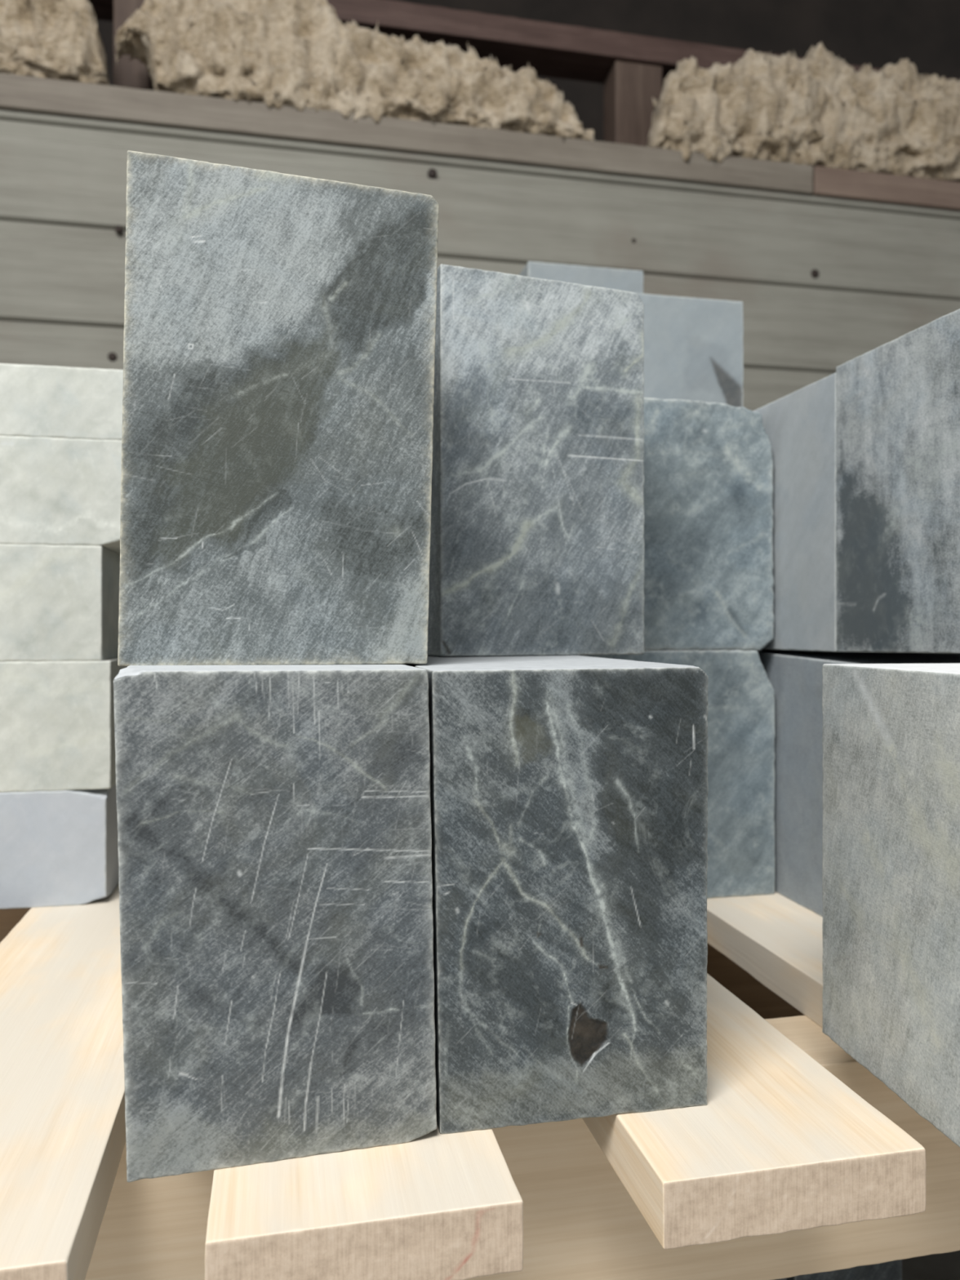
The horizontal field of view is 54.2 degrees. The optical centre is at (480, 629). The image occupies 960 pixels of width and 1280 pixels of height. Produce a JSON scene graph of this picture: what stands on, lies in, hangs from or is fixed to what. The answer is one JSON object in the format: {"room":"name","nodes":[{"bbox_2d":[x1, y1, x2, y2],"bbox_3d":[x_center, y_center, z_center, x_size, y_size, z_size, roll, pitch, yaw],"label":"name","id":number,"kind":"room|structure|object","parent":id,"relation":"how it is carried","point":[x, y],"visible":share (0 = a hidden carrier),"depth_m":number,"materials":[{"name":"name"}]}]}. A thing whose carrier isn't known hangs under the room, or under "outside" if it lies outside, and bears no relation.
{"room":"stone yard","nodes":[
{"label":"stone yard","id":0,"kind":"room"},
{"bbox_2d":[0,109,959,410],"bbox_3d":[0.091,-0.207,1.977,7.000,1.533,0.030,0,0,-12],"label":"wall","id":1,"kind":"structure","parent":0,"point":[886,271],"depth_m":1.98,"materials":[{"name":"grey wood"}]},
{"bbox_2d":[107,352,117,361],"bbox_3d":[-0.703,-0.522,1.794,0.017,0.017,0.010,0,0,-12],"label":"nail","id":2,"kind":"object","parent":1,"relation":"attached to","point":[113,357],"visible":1,"depth_m":1.79,"materials":[{"name":"black metal"}]},
{"bbox_2d":[115,225,123,234],"bbox_3d":[-0.692,-0.767,1.796,0.014,0.014,0.010,0,0,-12],"label":"nail","id":3,"kind":"object","parent":1,"relation":"attached to","point":[118,229],"visible":1,"depth_m":1.79,"materials":[{"name":"black metal"}]},
{"bbox_2d":[0,72,813,195],"bbox_3d":[-1.320,-1.005,1.789,4.161,0.062,0.272,0,0,-12],"label":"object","id":4,"kind":"structure","parent":1,"relation":"on","point":[23,93],"depth_m":1.89,"materials":[{"name":"wood"}]},
{"bbox_2d":[0,0,109,85],"bbox_3d":[-0.923,-1.141,1.782,0.415,0.246,0.156,0,0,-12],"label":"insulation batt","id":5,"kind":"object","parent":4,"relation":"on","point":[52,39],"visible":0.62,"depth_m":1.76,"materials":[{"name":"fabric"}]},
{"bbox_2d":[113,0,154,90],"bbox_3d":[-0.731,-1.175,1.984,0.072,0.280,0.085,0,0,-12],"label":"stud","id":6,"kind":"object","parent":4,"relation":"on","point":[133,73],"visible":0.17,"depth_m":1.94,"materials":[{"name":"brown wood"}]},
{"bbox_2d":[115,0,594,140],"bbox_3d":[-0.234,-1.173,1.924,0.969,0.314,0.158,0,0,-12],"label":"insulation batt","id":7,"kind":"object","parent":4,"relation":"on","point":[298,54],"visible":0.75,"depth_m":1.86,"materials":[{"name":"fabric"}]},
{"bbox_2d":[603,60,662,146],"bbox_3d":[0.360,-1.175,2.216,0.115,0.280,0.085,0,0,-12],"label":"stud","id":8,"kind":"object","parent":4,"relation":"on","point":[629,87],"visible":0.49,"depth_m":2.17,"materials":[{"name":"brown wood"}]},
{"bbox_2d":[88,0,959,88],"bbox_3d":[0.054,-1.345,2.152,7.000,0.058,0.112,0,0,-12],"label":"wooden beam","id":9,"kind":"structure","parent":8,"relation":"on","point":[556,51],"depth_m":2.12,"materials":[{"name":"wood"}]},
{"bbox_2d":[647,42,959,182],"bbox_3d":[0.921,-1.170,2.162,1.132,0.320,0.181,0,0,-12],"label":"insulation batt","id":10,"kind":"object","parent":4,"relation":"on","point":[815,109],"visible":0.8,"depth_m":2.08,"materials":[{"name":"fabric"}]},
{"bbox_2d":[427,168,436,178],"bbox_3d":[-0.098,-0.936,1.922,0.019,0.018,0.010,0,0,-12],"label":"nail","id":11,"kind":"object","parent":1,"relation":"attached to","point":[432,173],"visible":1,"depth_m":1.92,"materials":[{"name":"black metal"}]},
{"bbox_2d":[810,269,819,278],"bbox_3d":[0.751,-0.799,2.103,0.020,0.020,0.010,0,0,-12],"label":"nail","id":12,"kind":"object","parent":1,"relation":"attached to","point":[815,273],"visible":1,"depth_m":2.10,"materials":[{"name":"black metal"}]},
{"bbox_2d":[809,165,959,211],"bbox_3d":[2.105,-1.005,2.517,2.835,0.062,0.272,0,0,-12],"label":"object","id":13,"kind":"structure","parent":1,"relation":"on","point":[829,182],"depth_m":2.13,"materials":[{"name":"brown wood"}]},
{"bbox_2d":[0,884,959,1279],"bbox_3d":[-0.009,0.288,0.813,1.320,0.143,0.906,0,0,-12],"label":"wooden pallet","id":14,"kind":"object","parent":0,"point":[798,1159],"visible":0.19,"depth_m":0.43,"materials":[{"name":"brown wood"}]},
{"bbox_2d":[0,783,118,909],"bbox_3d":[-0.439,0.171,0.792,0.260,0.091,0.160,0,0,-12],"label":"block","id":15,"kind":"object","parent":14,"relation":"on","point":[58,847],"visible":0.63,"depth_m":0.73,"materials":[{"name":"grey stone"}]},
{"bbox_2d":[0,657,127,792],"bbox_3d":[-0.441,0.075,0.792,0.270,0.101,0.160,0,0,-12],"label":"block","id":16,"kind":"object","parent":15,"relation":"on","point":[57,717],"visible":0.73,"depth_m":0.73,"materials":[{"name":"white stone"}]},
{"bbox_2d":[0,543,119,661],"bbox_3d":[-0.452,-0.021,0.790,0.280,0.091,0.160,0,0,-12],"label":"block","id":17,"kind":"object","parent":16,"relation":"on","point":[58,602],"visible":0.87,"depth_m":0.73,"materials":[{"name":"white stone"}]},
{"bbox_2d":[0,435,121,554],"bbox_3d":[-0.440,-0.109,0.792,0.290,0.084,0.160,0,0,-12],"label":"block","id":18,"kind":"object","parent":17,"relation":"on","point":[54,491],"visible":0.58,"depth_m":0.73,"materials":[{"name":"white stone"}]},
{"bbox_2d":[0,363,123,439],"bbox_3d":[-0.442,-0.179,0.792,0.300,0.056,0.160,0,0,-12],"label":"block","id":19,"kind":"object","parent":18,"relation":"on","point":[36,400],"visible":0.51,"depth_m":0.73,"materials":[{"name":"white stone"}]},
{"bbox_2d":[113,663,436,1182],"bbox_3d":[-0.119,0.116,0.527,0.130,0.200,0.300,0,0,-15],"label":"block","id":20,"kind":"object","parent":14,"relation":"on","point":[274,828],"visible":0.96,"depth_m":0.38,"materials":[{"name":"grey stone"}]},
{"bbox_2d":[117,150,439,666],"bbox_3d":[-0.107,-0.101,0.509,0.150,0.234,0.142,0,0,-12],"label":"block","id":21,"kind":"object","parent":20,"relation":"on","point":[280,328],"visible":1,"depth_m":0.44,"materials":[{"name":"grey stone"}]},
{"bbox_2d":[399,654,708,1133],"bbox_3d":[0.012,0.117,0.561,0.129,0.200,0.301,0,0,-12],"label":"block","id":22,"kind":"object","parent":14,"relation":"on","point":[569,793],"visible":0.79,"depth_m":0.41,"materials":[{"name":"grey stone"}]},
{"bbox_2d":[427,263,644,656],"bbox_3d":[0.023,-0.106,0.670,0.143,0.246,0.130,0,0,-18],"label":"block","id":23,"kind":"object","parent":22,"relation":"on","point":[537,534],"visible":0.88,"depth_m":0.61,"materials":[{"name":"grey stone"}]},
{"bbox_2d":[572,649,775,898],"bbox_3d":[0.112,0.116,0.964,0.171,0.200,0.440,0,0,-12],"label":"block","id":24,"kind":"object","parent":14,"relation":"on","point":[741,732],"visible":0.16,"depth_m":0.76,"materials":[{"name":"grey stone"}]},
{"bbox_2d":[643,397,773,650],"bbox_3d":[0.112,-0.084,0.964,0.172,0.202,0.441,0,0,-12],"label":"block","id":25,"kind":"object","parent":24,"relation":"on","point":[708,580],"visible":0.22,"depth_m":0.75,"materials":[{"name":"grey stone"}]},
{"bbox_2d":[519,261,643,293],"bbox_3d":[0.114,-0.309,1.174,0.144,0.249,0.120,0,0,-12],"label":"block","id":26,"kind":"object","parent":25,"relation":"on","point":[627,280],"visible":0.09,"depth_m":1.12,"materials":[{"name":"grey stone"}]},
{"bbox_2d":[637,293,743,407],"bbox_3d":[0.172,-0.259,0.983,0.174,0.150,0.100,0,0,-12],"label":"block","id":27,"kind":"object","parent":25,"relation":"on","point":[694,347],"visible":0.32,"depth_m":0.94,"materials":[{"name":"grey stone"}]},
{"bbox_2d":[756,648,959,916],"bbox_3d":[0.344,0.116,0.782,0.199,0.200,0.248,0,0,-12],"label":"block","id":28,"kind":"object","parent":14,"relation":"on","point":[795,677],"visible":0.2,"depth_m":0.74,"materials":[{"name":"grey stone"}]},
{"bbox_2d":[752,372,836,651],"bbox_3d":[0.339,-0.087,0.801,0.200,0.205,0.189,0,0,-12],"label":"block","id":29,"kind":"object","parent":28,"relation":"on","point":[800,425],"visible":0.29,"depth_m":0.73,"materials":[{"name":"grey stone"}]},
{"bbox_2d":[835,308,959,653],"bbox_3d":[0.390,-0.088,0.561,0.201,0.209,0.300,0,0,-12],"label":"block","id":30,"kind":"object","parent":28,"relation":"on","point":[898,401],"visible":1,"depth_m":0.62,"materials":[{"name":"grey stone"}]},
{"bbox_2d":[822,662,959,1146],"bbox_3d":[0.277,0.117,0.416,0.160,0.198,0.200,0,0,-8],"label":"block","id":31,"kind":"object","parent":14,"relation":"on","point":[891,738],"visible":1,"depth_m":0.44,"materials":[{"name":"grey stone"}]},
{"bbox_2d":[96,0,959,141],"bbox_3d":[-0.140,-1.062,3.063,7.000,3.243,0.050,0,0,-12],"label":"wall","id":32,"kind":"structure","parent":0,"point":[878,33],"depth_m":3.27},
{"bbox_2d":[902,1250,959,1279],"bbox_3d":[0.484,0.608,0.128,7.000,0.096,6.050,0,0,-12],"label":"floor","id":33,"kind":"structure","parent":0,"point":[942,1266],"depth_m":0.82,"materials":[{"name":"black"}]},
{"bbox_2d":[786,1259,902,1279],"bbox_3d":[0.234,0.471,0.939,0.092,0.178,0.460,0,0,-12],"label":"block","id":34,"kind":"object","parent":33,"relation":"on","point":[890,1270],"visible":0.02,"depth_m":0.72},
{"bbox_3d":[0.123,0.471,0.916,0.122,0.179,0.460,0,0,-12],"label":"block","id":35,"kind":"object","parent":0,"visible":0},
{"bbox_2d":[706,943,804,1018],"bbox_3d":[-0.019,0.370,0.857,1.320,0.022,0.484,0,0,-12],"label":"wooden board","id":36,"kind":"object","parent":35,"relation":"on","point":[767,1004],"visible":0.02,"depth_m":0.94,"materials":[{"name":"brown wood"}]}
]}

